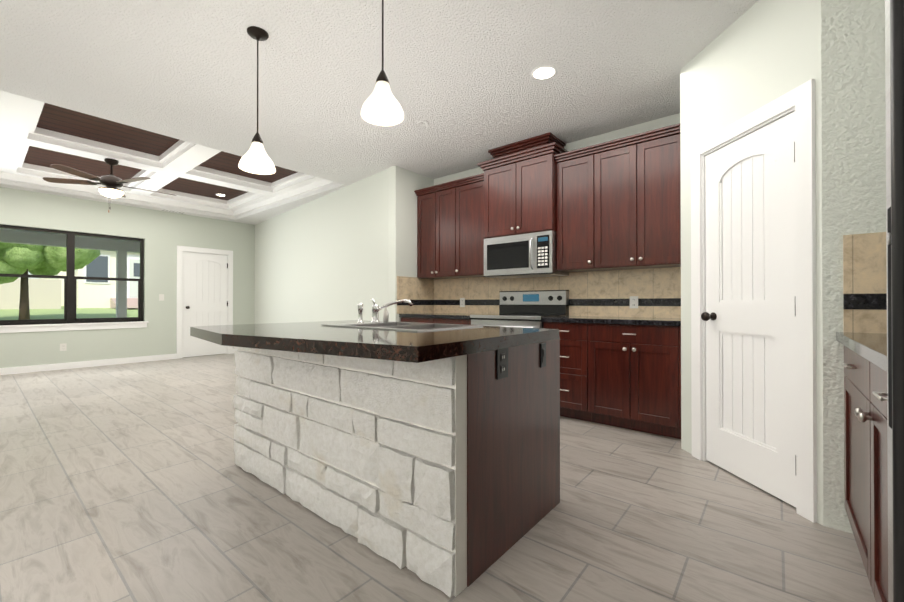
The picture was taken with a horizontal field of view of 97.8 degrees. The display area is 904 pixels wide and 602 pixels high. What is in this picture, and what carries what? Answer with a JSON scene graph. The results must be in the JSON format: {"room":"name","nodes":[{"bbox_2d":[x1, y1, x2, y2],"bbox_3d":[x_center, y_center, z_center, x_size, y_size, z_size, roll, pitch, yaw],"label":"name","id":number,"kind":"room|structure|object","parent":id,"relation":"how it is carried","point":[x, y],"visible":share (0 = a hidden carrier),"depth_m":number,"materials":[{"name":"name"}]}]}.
{"room":"kitchen","nodes":[
{"label":"kitchen","id":0,"kind":"room"},
{"bbox_2d":[0,187,254,367],"bbox_3d":[-6.570,-0.292,5.839,0.140,2.740,7.350,0,0,39],"label":"wall","id":1,"kind":"structure","parent":0,"point":[163,234],"depth_m":6.95,"materials":[{"name":"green paint"}]},
{"bbox_2d":[60,343,66,350],"bbox_3d":[-6.147,0.730,6.230,0.010,0.115,0.075,0,0,39],"label":"outlet","id":2,"kind":"object","parent":1,"relation":"attached to","point":[63,346],"visible":1,"depth_m":6.23,"materials":[{"name":"white plastic"}]},
{"bbox_2d":[0,224,143,324],"bbox_3d":[-6.165,-0.379,6.367,0.065,1.480,1.900,0,0,39],"label":"window","id":3,"kind":"structure","parent":1,"relation":"in","point":[70,278],"depth_m":6.36,"materials":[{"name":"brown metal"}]},
{"bbox_2d":[0,321,148,332],"bbox_3d":[-6.107,0.415,6.315,0.105,0.110,2.000,0,0,39],"label":"window sill","id":4,"kind":"structure","parent":1,"relation":"attached to","point":[54,327],"depth_m":6.28,"materials":[{"name":"white"}]},
{"bbox_2d":[0,348,237,374],"bbox_3d":[-6.509,1.028,5.782,0.017,0.100,7.070,0,0,39],"label":"baseboard","id":5,"kind":"structure","parent":1,"relation":"attached to","point":[39,368],"depth_m":6.41,"materials":[{"name":"white wood"}]},
{"bbox_2d":[159,294,163,300],"bbox_3d":[-5.326,-0.065,7.229,0.012,0.115,0.075,0,0,39],"label":"light switch","id":6,"kind":"object","parent":1,"relation":"attached to","point":[161,297],"visible":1,"depth_m":7.23,"materials":[{"name":"white plastic"}]},
{"bbox_2d":[176,245,232,358],"bbox_3d":[-4.914,0.023,7.835,0.158,2.130,0.990,0,0,39],"label":"door frame","id":7,"kind":"structure","parent":1,"relation":"attached to","point":[179,335],"depth_m":7.51,"materials":[{"name":"white wood"}]},
{"bbox_2d":[183,252,227,356],"bbox_3d":[-4.856,0.069,7.797,0.109,2.013,0.794,0,0,39],"label":"room door","id":8,"kind":"structure","parent":1,"relation":"in","point":[205,302],"depth_m":7.78,"materials":[{"name":"white wood"}]},
{"bbox_2d":[255,169,387,323],"bbox_3d":[-2.438,-0.287,6.739,0.140,2.740,5.112,0,0,-44],"label":"wall","id":9,"kind":"structure","parent":0,"point":[324,258],"depth_m":6.12,"materials":[{"name":"white paint"}]},
{"bbox_2d":[0,0,758,224],"bbox_3d":[-2.367,-1.929,3.313,10.170,0.510,9.100,0,0,39],"label":"ceiling","id":10,"kind":"structure","parent":0,"point":[162,94],"depth_m":3.06,"materials":[{"name":"white paint"}]},
{"bbox_2d":[43,158,176,212],"bbox_3d":[-4.351,-1.478,5.126,1.360,0.674,1.298,0,0,39],"label":"ceiling fan","id":11,"kind":"object","parent":10,"relation":"hanging from","point":[111,182],"visible":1,"depth_m":4.98,"materials":[{"name":"brown wood"}]},
{"bbox_2d":[160,209,185,213],"bbox_3d":[-5.133,-1.649,7.260,0.160,0.010,0.360,0,0,39],"label":"ceiling vent","id":12,"kind":"object","parent":10,"relation":"in","point":[167,210],"visible":1,"depth_m":7.25,"materials":[{"name":"white metal"}]},
{"bbox_2d":[238,26,275,174],"bbox_3d":[-1.216,-1.251,2.466,0.212,0.854,0.212,0,0,39],"label":"pendant light","id":13,"kind":"object","parent":10,"relation":"hanging from","point":[255,159],"visible":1,"depth_m":2.44,"materials":[{"name":"white glass"}]},
{"bbox_2d":[361,0,403,125],"bbox_3d":[-0.341,-1.294,1.940,0.212,0.774,0.212,0,0,39],"label":"pendant light","id":14,"kind":"object","parent":10,"relation":"hanging from","point":[381,106],"visible":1,"depth_m":1.94,"materials":[{"name":"white glass"}]},
{"bbox_2d":[417,121,428,125],"bbox_3d":[-0.271,-1.669,3.710,0.110,0.008,0.110,0,0,39],"label":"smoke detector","id":15,"kind":"object","parent":10,"relation":"attached to","point":[422,123],"visible":1,"depth_m":3.71,"materials":[{"name":"white plastic"}]},
{"bbox_2d":[531,65,556,79],"bbox_3d":[0.675,-1.674,2.893,0.186,0.006,0.186,0,0,39],"label":"recessed light","id":16,"kind":"object","parent":10,"relation":"in","point":[544,72],"visible":1,"depth_m":2.88,"materials":[{"name":"white"}]},
{"bbox_2d":[388,166,433,321],"bbox_3d":[-0.481,-0.295,5.211,0.140,2.740,0.840,0,0,39],"label":"wall","id":17,"kind":"structure","parent":0,"point":[404,184],"depth_m":4.93,"materials":[{"name":"white paint"}]},
{"bbox_2d":[397,276,432,313],"bbox_3d":[-0.467,-0.073,5.104,0.014,0.465,0.656,0,0,39],"label":"backsplash","id":18,"kind":"structure","parent":17,"relation":"attached to","point":[419,291],"depth_m":5.09,"materials":[{"name":"tile"}]},
{"bbox_2d":[0,354,875,601],"bbox_3d":[-2.367,1.095,3.298,10.170,0.060,9.100,0,0,39],"label":"floor","id":19,"kind":"structure","parent":0,"point":[130,482],"depth_m":1.86,"materials":[{"name":"tile"}]},
{"bbox_2d":[233,326,559,597],"bbox_3d":[-0.415,0.625,2.320,1.830,0.872,0.951,0,0,39],"label":"kitchen island","id":20,"kind":"object","parent":19,"relation":"on","point":[428,453],"depth_m":1.68,"materials":[{"name":"stone"}]},
{"bbox_2d":[190,318,389,338],"bbox_3d":[-0.949,0.169,2.453,0.520,0.049,1.179,0,0,39],"label":"island countertop","id":21,"kind":"structure","parent":20,"relation":"on","point":[196,331],"depth_m":2.31,"materials":[{"name":"stone"}]},
{"bbox_2d":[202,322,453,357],"bbox_3d":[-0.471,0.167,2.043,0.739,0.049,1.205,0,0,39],"label":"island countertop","id":22,"kind":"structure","parent":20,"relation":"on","point":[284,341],"depth_m":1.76,"materials":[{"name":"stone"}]},
{"bbox_2d":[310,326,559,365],"bbox_3d":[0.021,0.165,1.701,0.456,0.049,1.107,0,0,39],"label":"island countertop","id":23,"kind":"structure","parent":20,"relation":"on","point":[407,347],"depth_m":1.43,"materials":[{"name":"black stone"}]},
{"bbox_2d":[496,348,507,379],"bbox_3d":[0.210,0.257,1.634,0.010,0.125,0.080,0,0,39],"label":"outlet","id":24,"kind":"object","parent":20,"relation":"attached to","point":[501,363],"visible":0.96,"depth_m":1.62,"materials":[{"name":"black plastic"}]},
{"bbox_2d":[540,343,545,367],"bbox_3d":[0.446,0.264,1.918,0.012,0.115,0.050,0,0,39],"label":"outlet","id":25,"kind":"object","parent":20,"relation":"attached to","point":[542,354],"visible":1,"depth_m":1.91,"materials":[{"name":"black plastic"}]},
{"bbox_2d":[401,317,438,322],"bbox_3d":[-0.206,0.636,4.939,0.619,0.876,0.618,0,0,39],"label":"base cabinet","id":26,"kind":"object","parent":19,"relation":"on","point":[404,319],"depth_m":4.67,"materials":[{"name":"brown wood"}]},
{"bbox_2d":[399,313,474,320],"bbox_3d":[-0.026,0.177,4.777,1.104,0.040,0.643,0,0,39],"label":"countertop","id":27,"kind":"structure","parent":26,"relation":"on","point":[454,316],"depth_m":4.58,"materials":[{"name":"black stone"}]},
{"bbox_2d":[439,317,471,324],"bbox_3d":[0.173,0.635,4.627,0.609,0.876,0.618,0,0,39],"label":"base cabinet","id":28,"kind":"object","parent":19,"relation":"on","point":[442,320],"depth_m":4.38,"materials":[{"name":"brown wood"}]},
{"bbox_2d":[470,290,568,327],"bbox_3d":[0.695,0.477,4.134,0.816,1.185,0.713,0,0,39],"label":"stove","id":29,"kind":"object","parent":19,"relation":"on","point":[527,309],"visible":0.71,"depth_m":4.18,"materials":[{"name":"silver metal"}]},
{"bbox_2d":[542,321,594,422],"bbox_3d":[1.230,0.630,3.757,0.479,0.876,0.618,0,0,39],"label":"base cabinet","id":30,"kind":"object","parent":19,"relation":"on","point":[577,342],"depth_m":3.48,"materials":[{"name":"brown wood"}]},
{"bbox_2d":[595,325,680,438],"bbox_3d":[1.648,0.629,3.413,0.727,0.876,0.618,0,0,39],"label":"base cabinet","id":31,"kind":"object","parent":19,"relation":"on","point":[623,372],"depth_m":3.15,"materials":[{"name":"brown wood"}]},
{"bbox_2d":[543,317,680,324],"bbox_3d":[1.479,0.171,3.538,1.144,0.040,0.643,0,0,39],"label":"countertop","id":32,"kind":"structure","parent":31,"relation":"on","point":[574,320],"depth_m":3.32,"materials":[{"name":"black stone"}]},
{"bbox_2d":[842,344,859,551],"bbox_3d":[1.809,0.618,1.334,0.618,0.876,0.720,0,0,39],"label":"base cabinet","id":33,"kind":"object","parent":19,"relation":"on","point":[851,364],"depth_m":1.64,"materials":[{"name":"brown wood"}]},
{"bbox_2d":[860,360,887,601],"bbox_3d":[1.430,0.616,0.874,0.618,0.876,0.721,0,0,39],"label":"base cabinet","id":34,"kind":"object","parent":19,"relation":"on","point":[864,364],"depth_m":1.25,"materials":[{"name":"brown wood"}]},
{"bbox_2d":[836,332,886,375],"bbox_3d":[1.610,0.159,1.114,0.643,0.040,1.317,0,0,39],"label":"countertop","id":35,"kind":"structure","parent":34,"relation":"on","point":[872,347],"depth_m":1.34,"materials":[{"name":"grey stone"}]},
{"bbox_2d":[885,0,903,601],"bbox_3d":[0.852,0.173,0.283,0.702,1.755,0.910,0,0,39],"label":"fridge","id":36,"kind":"object","parent":19,"relation":"on","point":[894,48],"visible":1,"depth_m":0.55,"materials":[{"name":"silver metal"}]},
{"bbox_2d":[434,113,679,185],"bbox_3d":[1.563,-0.301,3.981,4.580,2.740,0.140,0,0,39],"label":"wall","id":37,"kind":"structure","parent":0,"point":[635,129],"depth_m":3.91,"materials":[{"name":"white paint"}]},
{"bbox_2d":[416,183,457,278],"bbox_3d":[-0.081,-0.841,5.031,0.706,1.091,0.328,0,0,39],"label":"upper cabinet","id":38,"kind":"object","parent":37,"relation":"attached to","point":[437,210],"depth_m":4.90,"materials":[{"name":"brown wood"}]},
{"bbox_2d":[460,298,464,306],"bbox_3d":[0.132,0.019,5.042,0.075,0.115,0.010,0,0,39],"label":"outlet","id":39,"kind":"object","parent":37,"relation":"attached to","point":[462,302],"visible":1,"depth_m":5.04,"materials":[{"name":"white plastic"}]},
{"bbox_2d":[458,179,483,277],"bbox_3d":[0.299,-0.843,4.718,0.524,1.091,0.328,0,0,39],"label":"upper cabinet","id":40,"kind":"object","parent":37,"relation":"attached to","point":[470,241],"depth_m":4.59,"materials":[{"name":"brown wood"}]},
{"bbox_2d":[482,147,561,238],"bbox_3d":[0.795,-1.085,4.263,0.819,0.781,0.403,0,0,39],"label":"upper cabinet","id":41,"kind":"object","parent":37,"relation":"attached to","point":[520,195],"depth_m":4.07,"materials":[{"name":"brown wood"}]},
{"bbox_2d":[484,230,568,278],"bbox_3d":[0.775,-0.477,4.236,0.812,0.425,0.460,0,0,39],"label":"microwave","id":42,"kind":"object","parent":41,"relation":"attached to","point":[529,255],"visible":1,"depth_m":4.07,"materials":[{"name":"silver metal"}]},
{"bbox_2d":[433,267,680,317],"bbox_3d":[0.935,-0.077,4.397,3.078,0.465,0.014,0,0,39],"label":"backsplash","id":43,"kind":"structure","parent":37,"relation":"attached to","point":[656,291],"depth_m":4.00,"materials":[{"name":"tile"}]},
{"bbox_2d":[556,147,601,271],"bbox_3d":[1.304,-0.847,3.890,0.434,1.091,0.328,0,0,39],"label":"upper cabinet","id":44,"kind":"object","parent":37,"relation":"attached to","point":[579,233],"depth_m":3.76,"materials":[{"name":"brown wood"}]},
{"bbox_2d":[630,296,637,307],"bbox_3d":[1.723,0.013,3.732,0.075,0.115,0.010,0,0,39],"label":"outlet","id":45,"kind":"object","parent":37,"relation":"attached to","point":[633,301],"visible":1,"depth_m":3.73,"materials":[{"name":"white plastic"}]},
{"bbox_2d":[602,127,680,270],"bbox_3d":[1.688,-0.849,3.575,0.807,1.091,0.328,0,0,39],"label":"upper cabinet","id":46,"kind":"object","parent":37,"relation":"attached to","point":[615,204],"depth_m":3.40,"materials":[{"name":"brown wood"}]},
{"bbox_2d":[680,0,823,525],"bbox_3d":[1.754,-0.309,2.358,0.110,2.740,0.990,0,0,-6],"label":"wall","id":47,"kind":"structure","parent":0,"point":[758,55],"depth_m":2.26,"materials":[{"name":"white paint"}]},
{"bbox_2d":[701,111,795,506],"bbox_3d":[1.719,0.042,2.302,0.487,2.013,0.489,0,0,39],"label":"pantry door","id":48,"kind":"structure","parent":47,"relation":"in","point":[748,316],"depth_m":2.26,"materials":[{"name":"white wood"}]},
{"bbox_2d":[691,79,816,522],"bbox_3d":[1.750,-0.002,2.306,0.128,2.125,0.830,0,0,-6],"label":"door frame","id":49,"kind":"structure","parent":47,"relation":"attached to","point":[799,100],"depth_m":1.96,"materials":[{"name":"white wood"}]},
{"bbox_2d":[821,0,885,533],"bbox_3d":[2.103,-0.313,1.639,0.830,2.740,0.110,0,0,39],"label":"wall","id":50,"kind":"structure","parent":0,"point":[853,92],"depth_m":1.82,"materials":[{"name":"white paint"}]},
{"bbox_2d":[843,232,886,333],"bbox_3d":[2.036,-0.080,1.612,0.619,0.445,0.014,0,0,39],"label":"backsplash","id":51,"kind":"structure","parent":50,"relation":"attached to","point":[864,255],"depth_m":1.76,"materials":[{"name":"tile"}]},
{"label":"outside","id":52,"kind":"structure","parent":0,"visible":0},
{"bbox_2d":[0,306,137,319],"bbox_3d":[-31.130,-1.059,30.810,100.000,4.916,140.000,0,0,39],"label":"ground","id":53,"kind":"structure","parent":52,"point":[9,314],"depth_m":16.41,"materials":[{"name":"green plant"}]},
{"bbox_2d":[0,278,60,308],"bbox_3d":[-20.616,-0.174,15.414,0.200,1.650,7.600,0,0,39],"label":"fence","id":54,"kind":"object","parent":53,"relation":"on","point":[44,293],"visible":0.6,"depth_m":17.65,"materials":[{"name":"beige"}]},
{"bbox_2d":[0,242,100,319],"bbox_3d":[-14.381,-1.236,13.312,3.061,4.049,3.549,0,0,39],"label":"tree","id":55,"kind":"object","parent":53,"relation":"on","point":[15,258],"visible":0.38,"depth_m":13.04,"materials":[{"name":"green plant"}]},
{"bbox_2d":[0,228,139,317],"bbox_3d":[-7.554,-0.117,6.862,2.640,2.800,11.000,0,0,39],"label":"porch","id":56,"kind":"object","parent":53,"relation":"on","point":[121,248],"visible":0.19,"depth_m":8.39,"materials":[{"name":"grey"}]},
{"bbox_2d":[39,250,139,307],"bbox_3d":[-18.960,-4.115,25.469,12.400,9.000,10.400,0,0,39],"label":"house","id":57,"kind":"structure","parent":53,"relation":"on","point":[95,293],"depth_m":19.72,"materials":[{"name":"beige"}]}
]}

